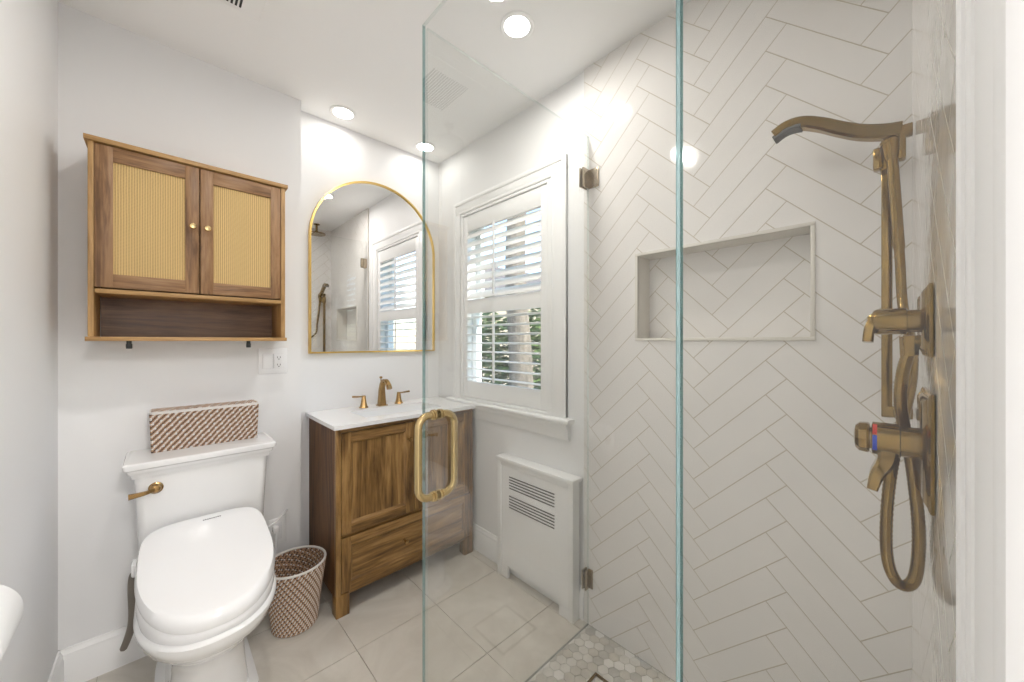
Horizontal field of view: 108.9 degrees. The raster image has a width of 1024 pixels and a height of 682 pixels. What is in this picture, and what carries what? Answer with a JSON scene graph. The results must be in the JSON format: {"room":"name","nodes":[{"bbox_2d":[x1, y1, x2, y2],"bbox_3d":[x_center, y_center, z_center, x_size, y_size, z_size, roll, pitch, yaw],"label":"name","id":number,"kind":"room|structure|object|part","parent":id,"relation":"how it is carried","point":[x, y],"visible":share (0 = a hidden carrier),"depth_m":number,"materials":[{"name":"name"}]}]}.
{"room":"bathroom","nodes":[
{"label":"bathroom","id":0,"kind":"room"},
{"bbox_2d":[0,0,57,681],"bbox_3d":[-0.440,0.019,-0.003,0.100,2.506,3.805,0,0,-44],"label":"wall","id":1,"kind":"structure","parent":0,"point":[28,28],"depth_m":1.03,"materials":[{"name":"white paint"}]},
{"bbox_2d":[48,650,63,681],"bbox_3d":[-0.398,1.200,0.037,0.016,0.145,3.605,0,0,-44],"label":"baseboard","id":2,"kind":"structure","parent":1,"relation":"attached to","point":[57,672],"depth_m":1.28,"materials":[{"name":"white paint"}]},
{"bbox_3d":[-0.772,0.399,0.468,0.072,0.040,0.165,0,0,-44],"label":"paper holder","id":3,"kind":"object","parent":1,"relation":"attached to","visible":0},
{"bbox_2d":[0,585,23,661],"bbox_3d":[-0.738,0.399,0.472,0.116,0.116,0.104,0,0,-44],"label":"toilet paper roll","id":4,"kind":"object","parent":3,"relation":"on","point":[11,602],"visible":1,"depth_m":0.51,"materials":[{"name":"white paper"}]},
{"bbox_2d":[58,2,300,650],"bbox_3d":[-1.437,0.019,1.677,0.789,2.506,0.200,0,0,-44],"label":"wall","id":5,"kind":"structure","parent":0,"point":[116,83],"depth_m":1.46,"materials":[{"name":"white paint"}]},
{"bbox_2d":[60,625,146,681],"bbox_3d":[-1.362,1.200,1.599,0.789,0.145,0.016,0,0,-44],"label":"baseboard","id":6,"kind":"structure","parent":5,"relation":"attached to","point":[84,661],"depth_m":1.39,"materials":[{"name":"white paint"}]},
{"bbox_2d":[83,133,287,348],"bbox_3d":[-1.298,-0.339,1.516,0.606,0.734,0.222,0,0,-44],"label":"upper cabinet","id":7,"kind":"object","parent":5,"relation":"attached to","point":[180,249],"visible":1,"depth_m":1.45,"materials":[{"name":"brown wood"}]},
{"bbox_3d":[-1.515,-0.352,1.327,0.014,0.674,0.194,0,0,-44],"label":"panel","id":8,"kind":"part","parent":7,"relation":"part of","materials":[{"name":"brown wood"}]},
{"bbox_3d":[-1.348,-0.437,1.365,0.276,0.498,0.017,0,0,-44],"label":"door","id":9,"kind":"part","parent":7,"relation":"part of","materials":[{"name":"brown wood"}]},
{"bbox_3d":[-1.347,-0.435,1.366,0.195,0.402,0.003,0,0,-44],"label":"cane panel","id":10,"kind":"part","parent":7,"relation":"part of","materials":[{"name":"beige wicker"}]},
{"bbox_3d":[-1.372,-0.352,1.593,0.556,0.675,0.007,0,0,-44],"label":"panel","id":11,"kind":"part","parent":7,"relation":"part of","materials":[{"name":"brown wood"}]},
{"bbox_2d":[95,288,280,305],"bbox_3d":[-1.306,-0.175,1.524,0.556,0.015,0.188,0,0,-44],"label":"shelf","id":12,"kind":"object","parent":7,"relation":"attached to","point":[107,295],"depth_m":1.48,"materials":[{"name":"brown wood"}]},
{"bbox_3d":[-1.247,-0.448,1.431,0.023,0.023,0.028,0,0,-44],"label":"knob","id":13,"kind":"part","parent":7,"relation":"part of","materials":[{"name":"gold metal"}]},
{"bbox_3d":[-1.215,-0.448,1.462,0.023,0.023,0.028,0,0,-44],"label":"knob","id":14,"kind":"part","parent":7,"relation":"part of","materials":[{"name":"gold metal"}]},
{"bbox_3d":[-1.147,-0.437,1.558,0.274,0.498,0.017,0,0,-44],"label":"door","id":15,"kind":"part","parent":7,"relation":"part of","materials":[{"name":"brown wood"}]},
{"bbox_3d":[-1.146,-0.435,1.560,0.202,0.402,0.003,0,0,-44],"label":"cane panel","id":16,"kind":"part","parent":7,"relation":"part of","materials":[{"name":"beige wicker"}]},
{"bbox_3d":[-1.102,-0.352,1.724,0.016,0.674,0.194,0,0,-44],"label":"panel","id":17,"kind":"part","parent":7,"relation":"part of","materials":[{"name":"brown wood"}]},
{"bbox_2d":[258,348,286,373],"bbox_3d":[-1.168,0.098,1.790,0.123,0.124,0.010,0,0,-44],"label":"switch plate","id":18,"kind":"object","parent":5,"relation":"attached to","point":[270,360],"visible":1,"depth_m":1.79,"materials":[{"name":"white plastic"}]},
{"bbox_2d":[274,353,283,367],"bbox_3d":[-1.149,0.098,1.806,0.040,0.072,0.004,0,0,-44],"label":"socket","id":19,"kind":"object","parent":18,"relation":"attached to","point":[278,357],"depth_m":1.80,"materials":[{"name":"grey plastic"}]},
{"bbox_2d":[268,516,285,554],"bbox_3d":[-1.159,0.994,1.769,0.054,0.244,0.131,0,0,35],"label":"power outlet","id":20,"kind":"object","parent":5,"relation":"attached to","point":[277,531],"visible":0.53,"depth_m":1.80,"materials":[{"name":"white paint"}]},
{"bbox_3d":[-1.156,1.023,1.737,0.013,0.187,0.082,0,0,31],"label":"cord","id":21,"kind":"part","parent":20,"relation":"part of","materials":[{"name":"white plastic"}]},
{"bbox_2d":[273,522,281,540],"bbox_3d":[-1.155,0.937,1.801,0.038,0.080,0.003,0,0,-44],"label":"socket","id":22,"kind":"object","parent":20,"relation":"attached to","point":[279,535],"depth_m":1.81,"materials":[{"name":"white plastic"}]},
{"bbox_2d":[268,509,287,526],"bbox_3d":[-1.156,0.957,1.735,0.037,0.231,0.206,0,0,25],"label":"supply hose","id":23,"kind":"object","parent":5,"relation":"attached to","point":[286,509],"visible":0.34,"depth_m":1.77,"materials":[{"name":"white plastic"}]},
{"bbox_2d":[301,111,438,545],"bbox_3d":[-0.812,0.019,2.333,1.020,2.506,0.100,0,0,-44],"label":"wall","id":24,"kind":"structure","parent":0,"point":[333,155],"depth_m":2.12,"materials":[{"name":"white paint"}]},
{"bbox_2d":[308,181,434,353],"bbox_3d":[-0.815,-0.445,2.239,0.774,1.025,0.028,0,0,-44],"label":"wall mirror","id":25,"kind":"object","parent":24,"relation":"attached to","point":[365,237],"visible":0.98,"depth_m":2.19,"materials":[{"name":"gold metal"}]},
{"bbox_2d":[57,0,690,163],"bbox_3d":[0.203,-1.284,0.677,1.969,0.100,3.895,0,0,-44],"label":"ceiling","id":26,"kind":"structure","parent":0,"point":[364,57],"depth_m":1.54,"materials":[{"name":"white paint"}]},
{"bbox_2d":[218,0,265,20],"bbox_3d":[-0.974,-1.230,1.183,0.315,0.009,0.315,0,0,-44],"label":"ceiling vent","id":27,"kind":"object","parent":26,"relation":"in","point":[252,8],"visible":1,"depth_m":1.34,"materials":[{"name":"white paint"}]},
{"bbox_2d":[329,105,355,120],"bbox_3d":[-0.914,-1.231,1.979,0.133,0.006,0.133,0,0,-44],"label":"recessed light","id":28,"kind":"object","parent":26,"relation":"in","point":[341,112],"visible":1,"depth_m":1.97,"materials":[{"name":"white glass"}]},
{"bbox_2d":[414,141,435,152],"bbox_3d":[-0.552,-1.231,2.327,0.133,0.006,0.133,0,0,-44],"label":"recessed light","id":29,"kind":"object","parent":26,"relation":"in","point":[429,147],"visible":0.89,"depth_m":2.32,"materials":[{"name":"white paint"}]},
{"bbox_2d":[500,11,533,40],"bbox_3d":[0.020,-1.231,1.433,0.133,0.006,0.133,0,0,-44],"label":"recessed light","id":30,"kind":"object","parent":26,"relation":"in","point":[515,25],"visible":1,"depth_m":1.43,"materials":[{"name":"white paint"}]},
{"bbox_2d":[86,543,674,681],"bbox_3d":[0.185,1.302,0.660,1.919,0.060,3.895,0,0,-44],"label":"floor","id":31,"kind":"structure","parent":0,"point":[482,625],"depth_m":1.55,"materials":[{"name":"beige tile"}]},
{"bbox_2d":[120,432,275,681],"bbox_3d":[-1.097,0.856,1.334,0.469,0.833,0.761,0,0,-44],"label":"toilet","id":32,"kind":"object","parent":31,"relation":"on","point":[202,577],"visible":1,"depth_m":1.27,"materials":[{"name":"white ceramic"}]},
{"bbox_3d":[-1.313,0.794,1.287,0.036,0.045,0.055,0,0,-44],"label":"knob","id":33,"kind":"part","parent":32,"relation":"part of","materials":[{"name":"white plastic"}]},
{"bbox_3d":[-1.330,0.544,1.332,0.029,0.042,0.095,0,0,37],"label":"flush lever","id":34,"kind":"part","parent":32,"relation":"part of","materials":[{"name":"brown metal"}]},
{"bbox_3d":[-1.278,0.469,1.525,0.465,0.059,0.236,0,0,-44],"label":"tank lid","id":35,"kind":"part","parent":32,"relation":"part of","materials":[{"name":"white ceramic"}]},
{"bbox_3d":[-1.285,0.672,1.533,0.414,0.370,0.208,0,0,-44],"label":"tank","id":36,"kind":"part","parent":32,"relation":"part of","materials":[{"name":"white ceramic"}]},
{"bbox_2d":[149,400,258,452],"bbox_3d":[-1.315,0.358,1.579,0.356,0.163,0.099,0,0,-44],"label":"basket","id":37,"kind":"object","parent":32,"relation":"on","point":[180,427],"visible":1,"depth_m":1.53,"materials":[{"name":"beige wicker"}]},
{"bbox_3d":[-1.314,0.283,1.579,0.356,0.013,0.098,0,0,-44],"label":"basket lid","id":38,"kind":"part","parent":37,"relation":"part of","materials":[{"name":"beige wicker"}]},
{"bbox_3d":[-1.028,0.754,1.249,0.365,0.139,0.535,0,0,-44],"label":"seat lid","id":39,"kind":"part","parent":32,"relation":"part of","materials":[{"name":"white plastic"}]},
{"bbox_3d":[-1.082,1.062,1.305,0.368,0.420,0.698,0,0,-44],"label":"bowl","id":40,"kind":"part","parent":32,"relation":"part of","materials":[{"name":"white ceramic"}]},
{"bbox_3d":[-1.027,0.793,1.248,0.358,0.116,0.526,0,0,-44],"label":"seat","id":41,"kind":"part","parent":32,"relation":"part of","materials":[{"name":"white plastic"}]},
{"bbox_2d":[268,545,326,637],"bbox_3d":[-0.980,1.131,1.655,0.252,0.278,0.252,0,0,-44],"label":"wastebasket","id":42,"kind":"object","parent":31,"relation":"on","point":[299,571],"visible":0.87,"depth_m":1.59,"materials":[{"name":"beige wicker"}]},
{"bbox_2d":[309,409,472,619],"bbox_3d":[-0.652,0.838,2.077,0.783,0.868,0.454,0,0,-44],"label":"vanity cabinet","id":43,"kind":"object","parent":31,"relation":"on","point":[365,511],"visible":0.76,"depth_m":1.85,"materials":[{"name":"brown wood"}]},
{"bbox_3d":[-0.798,1.221,1.707,0.060,0.102,0.055,0,0,-44],"label":"leg","id":44,"kind":"part","parent":43,"relation":"part of","materials":[{"name":"brown wood"}]},
{"bbox_3d":[-0.657,0.661,1.815,0.366,0.471,0.018,0,0,-44],"label":"door","id":45,"kind":"part","parent":43,"relation":"part of","materials":[{"name":"brown wood"}]},
{"bbox_2d":[305,396,474,430],"bbox_3d":[-0.661,0.452,2.091,0.819,0.134,0.456,0,0,-44],"label":"countertop","id":46,"kind":"structure","parent":43,"relation":"on","point":[348,417],"depth_m":2.00,"materials":[{"name":"white stone"}]},
{"bbox_2d":[352,376,409,407],"bbox_3d":[-0.749,0.298,2.158,0.351,0.173,0.139,0,0,-44],"label":"bathroom faucet","id":47,"kind":"object","parent":46,"relation":"on","point":[381,392],"visible":1,"depth_m":2.17,"materials":[{"name":"brown metal"}]},
{"bbox_3d":[-0.857,0.350,2.114,0.050,0.070,0.050,0,0,-21],"label":"handle","id":48,"kind":"part","parent":47,"relation":"part of","materials":[{"name":"brown metal"}]},
{"bbox_3d":[-0.749,0.304,2.158,0.052,0.161,0.138,0,0,-44],"label":"spout","id":49,"kind":"part","parent":47,"relation":"part of","materials":[{"name":"brown metal"}]},
{"bbox_3d":[-0.701,0.350,2.264,0.050,0.070,0.050,0,0,-21],"label":"handle","id":50,"kind":"part","parent":47,"relation":"part of","materials":[{"name":"brown metal"}]},
{"bbox_2d":[355,405,434,417],"bbox_3d":[-0.650,0.460,2.076,0.450,0.119,0.225,0,0,-44],"label":"basin","id":51,"kind":"object","parent":46,"relation":"in","point":[392,409],"depth_m":2.14,"materials":[{"name":"white ceramic"}]},
{"bbox_3d":[-0.524,1.039,1.943,0.735,0.250,0.018,0,0,-44],"label":"drawer","id":52,"kind":"part","parent":43,"relation":"part of","materials":[{"name":"brown wood"}]},
{"bbox_3d":[-0.390,0.661,2.071,0.366,0.471,0.018,0,0,-44],"label":"door","id":53,"kind":"part","parent":43,"relation":"part of","materials":[{"name":"brown wood"}]},
{"bbox_3d":[-0.277,1.221,2.208,0.060,0.102,0.055,0,0,-44],"label":"leg","id":54,"kind":"part","parent":43,"relation":"part of","materials":[{"name":"brown wood"}]},
{"bbox_2d":[496,453,581,623],"bbox_3d":[0.117,0.950,1.846,0.072,0.645,0.522,0,0,-44],"label":"radiator cover","id":55,"kind":"object","parent":31,"relation":"on","point":[538,504],"visible":1,"depth_m":1.79,"materials":[{"name":"white paint"}]},
{"bbox_2d":[587,672,607,681],"bbox_3d":[0.319,1.277,1.263,0.206,0.006,0.206,0,0,-44],"label":"shower drain","id":56,"kind":"object","parent":31,"relation":"on","point":[595,674],"visible":1,"depth_m":1.38,"materials":[{"name":"gold metal"}]},
{"bbox_2d":[439,72,583,584],"bbox_3d":[-0.037,0.019,2.160,0.140,2.506,1.223,0,0,-44],"label":"wall","id":57,"kind":"structure","parent":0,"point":[552,127],"depth_m":1.93,"materials":[{"name":"white paint"}]},
{"bbox_2d":[461,178,550,414],"bbox_3d":[-0.060,-0.218,2.078,0.076,1.168,0.748,0,0,-44],"label":"plantation shutter","id":58,"kind":"object","parent":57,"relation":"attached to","point":[536,196],"visible":0.97,"depth_m":2.03,"materials":[{"name":"white paint"}]},
{"bbox_3d":[-0.105,0.037,2.078,0.011,0.402,0.012,0,0,-44],"label":"tilt rod","id":59,"kind":"part","parent":58,"relation":"part of","materials":[{"name":"white wood"}]},
{"bbox_3d":[-0.105,-0.473,2.078,0.011,0.410,0.012,0,0,-44],"label":"tilt rod","id":60,"kind":"part","parent":58,"relation":"part of","materials":[{"name":"white wood"}]},
{"bbox_2d":[446,153,573,440],"bbox_3d":[-0.012,-0.209,2.113,0.210,1.358,0.995,0,0,-44],"label":"window","id":61,"kind":"structure","parent":57,"relation":"attached to","point":[557,424],"depth_m":1.83,"materials":[{"name":"white paint"}]},
{"bbox_3d":[-0.001,0.054,2.135,0.032,0.585,0.710,0,0,-44],"label":"sash","id":62,"kind":"part","parent":61,"relation":"part of","materials":[{"name":"white paint"}]},
{"bbox_3d":[0.025,-0.490,2.159,0.032,0.585,0.710,0,0,-44],"label":"sash","id":63,"kind":"part","parent":61,"relation":"part of","materials":[{"name":"white paint"}]},
{"bbox_3d":[-0.070,0.377,2.058,0.050,0.020,0.995,0,0,-44],"label":"sill","id":64,"kind":"part","parent":61,"relation":"part of","materials":[{"name":"white paint"}]},
{"bbox_2d":[473,523,583,620],"bbox_3d":[-0.095,1.200,2.108,0.016,0.145,1.219,0,0,-44],"label":"baseboard","id":65,"kind":"structure","parent":57,"relation":"attached to","point":[485,542],"depth_m":2.11,"materials":[{"name":"white paint"}]},
{"bbox_2d":[584,0,911,681],"bbox_3d":[0.742,0.019,1.317,0.121,2.506,1.072,0,0,-44],"label":"wall","id":66,"kind":"structure","parent":0,"point":[785,579],"depth_m":1.22,"materials":[{"name":"beige tile"}]},
{"bbox_2d":[525,624,588,681],"bbox_3d":[0.387,1.283,0.992,0.842,0.018,1.014,0,0,-44],"label":"trim","id":67,"kind":"structure","parent":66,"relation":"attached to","point":[586,625],"depth_m":1.49,"materials":[{"name":"grey"}]},
{"bbox_2d":[414,0,679,681],"bbox_3d":[0.014,0.170,0.786,0.137,2.181,0.784,0,0,-44],"label":"shower door","id":68,"kind":"structure","parent":67,"relation":"on","point":[419,429],"depth_m":0.99,"materials":[{"name":"clear glass"}]},
{"bbox_3d":[-0.006,0.170,0.807,0.010,2.181,0.726,0,0,-44],"label":"door glass","id":69,"kind":"part","parent":68,"relation":"part of","materials":[{"name":"clear glass"}]},
{"bbox_3d":[-0.209,0.317,1.018,0.137,0.254,0.029,0,0,-44],"label":"pull handle","id":70,"kind":"part","parent":68,"relation":"part of","materials":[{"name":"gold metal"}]},
{"bbox_2d":[680,0,682,681],"bbox_3d":[0.343,0.175,0.445,0.010,2.193,0.265,0,0,-44],"label":"fixed glass panel","id":71,"kind":"object","parent":67,"relation":"on","point":[681,1],"visible":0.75,"depth_m":0.54,"materials":[{"name":"clear glass"}]},
{"bbox_2d":[579,167,598,590],"bbox_3d":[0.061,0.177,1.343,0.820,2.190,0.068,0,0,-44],"label":"door hinge","id":72,"kind":"object","parent":66,"relation":"attached to","point":[588,179],"visible":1,"depth_m":1.62,"materials":[{"name":"brown metal"}]},
{"bbox_2d":[635,221,814,340],"bbox_3d":[0.695,-0.176,1.278,0.010,0.350,0.564,0,0,-44],"label":"trim","id":73,"kind":"structure","parent":66,"relation":"attached to","point":[811,225],"depth_m":1.18,"materials":[{"name":"white tile"}]},
{"bbox_2d":[912,0,955,681],"bbox_3d":[0.737,0.019,0.574,0.938,2.506,0.127,0,0,-44],"label":"wall","id":74,"kind":"structure","parent":0,"point":[933,21],"depth_m":0.55,"materials":[{"name":"beige tile"}]},
{"bbox_2d":[873,122,912,419],"bbox_3d":[0.930,-0.167,0.895,0.050,0.709,0.068,0,0,-44],"label":"slide bar","id":75,"kind":"object","parent":74,"relation":"attached to","point":[879,164],"visible":0.7,"depth_m":0.90,"materials":[{"name":"gold metal"}]},
{"bbox_2d":[771,116,902,161],"bbox_3d":[0.832,-0.519,0.953,0.042,0.181,0.255,0,0,-44],"label":"shower","id":76,"kind":"object","parent":75,"relation":"attached to","point":[888,134],"visible":1,"depth_m":0.92,"materials":[{"name":"gold metal"}]},
{"bbox_2d":[879,156,926,591],"bbox_3d":[0.808,0.007,0.760,0.321,0.889,0.059,0,0,-44],"label":"shower hose","id":77,"kind":"object","parent":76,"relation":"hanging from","point":[906,375],"visible":0.77,"depth_m":0.67,"materials":[{"name":"gold metal"}]},
{"bbox_2d":[854,387,934,515],"bbox_3d":[0.657,0.173,0.635,0.143,0.182,0.092,0,0,-44],"label":"mixer valve","id":78,"kind":"object","parent":74,"relation":"attached to","point":[889,441],"visible":1,"depth_m":0.60,"materials":[{"name":"gold metal"}]},
{"bbox_3d":[0.628,0.170,0.653,0.053,0.050,0.026,0,0,-44],"label":"volume knob","id":79,"kind":"part","parent":78,"relation":"part of","materials":[{"name":"gold metal"}]},
{"bbox_3d":[0.638,0.216,0.628,0.056,0.083,0.042,0,0,-44],"label":"lever","id":80,"kind":"part","parent":78,"relation":"part of","materials":[{"name":"gold metal"}]},
{"bbox_2d":[862,283,932,356],"bbox_3d":[0.664,-0.033,0.634,0.113,0.115,0.081,0,0,-44],"label":"valve","id":81,"kind":"object","parent":74,"relation":"attached to","point":[896,320],"visible":1,"depth_m":0.61,"materials":[{"name":"gold metal"}]},
{"bbox_3d":[0.644,-0.024,0.651,0.038,0.056,0.030,0,0,-44],"label":"lever","id":82,"kind":"part","parent":81,"relation":"part of","materials":[{"name":"gold metal"}]},
{"bbox_2d":[899,335,918,355],"bbox_3d":[0.708,0.005,0.646,0.032,0.042,0.033,0,0,-44],"label":"outlet","id":83,"kind":"object","parent":74,"relation":"attached to","point":[908,344],"visible":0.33,"depth_m":0.64,"materials":[{"name":"gold metal"}]},
{"bbox_3d":[0.143,0.019,-0.011,0.729,2.506,0.105,0,0,-44],"label":"wall","id":84,"kind":"structure","parent":0,"visible":0},
{"bbox_2d":[956,0,1023,681],"bbox_3d":[0.356,0.172,0.202,0.202,2.200,0.128,0,0,-44],"label":"trim","id":85,"kind":"structure","parent":84,"relation":"attached to","point":[989,33],"depth_m":0.23,"materials":[{"name":"white paint"}]},
{"label":"outside","id":86,"kind":"structure","parent":0,"visible":0},
{"bbox_3d":[7.966,2.222,14.586,28.300,0.100,50.000,0,0,-44],"label":"ground","id":87,"kind":"structure","parent":86,"visible":0},
{"bbox_2d":[482,312,508,384],"bbox_3d":[-0.382,0.833,5.596,1.325,2.686,1.328,0,0,-44],"label":"shrub","id":88,"kind":"object","parent":87,"relation":"on","point":[503,338],"visible":0.12,"depth_m":5.37,"materials":[{"name":"green plant"}]},
{"bbox_2d":[482,267,540,384],"bbox_3d":[-0.762,-0.428,14.867,7.100,5.200,6.100,0,0,-44],"label":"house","id":89,"kind":"structure","parent":87,"relation":"on","point":[497,268],"depth_m":12.31,"materials":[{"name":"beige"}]},
{"bbox_2d":[505,213,533,388],"bbox_3d":[0.092,-1.024,4.962,2.515,6.403,2.641,0,0,-44],"label":"tree","id":90,"kind":"object","parent":87,"relation":"on","point":[523,318],"visible":0.04,"depth_m":4.87,"materials":[{"name":"green plant"}]},
{"bbox_2d":[528,308,540,388],"bbox_3d":[0.606,0.728,5.652,1.264,2.895,1.276,0,0,-44],"label":"shrub","id":91,"kind":"object","parent":87,"relation":"on","point":[535,328],"visible":0.06,"depth_m":5.47,"materials":[{"name":"green plant"}]}
]}

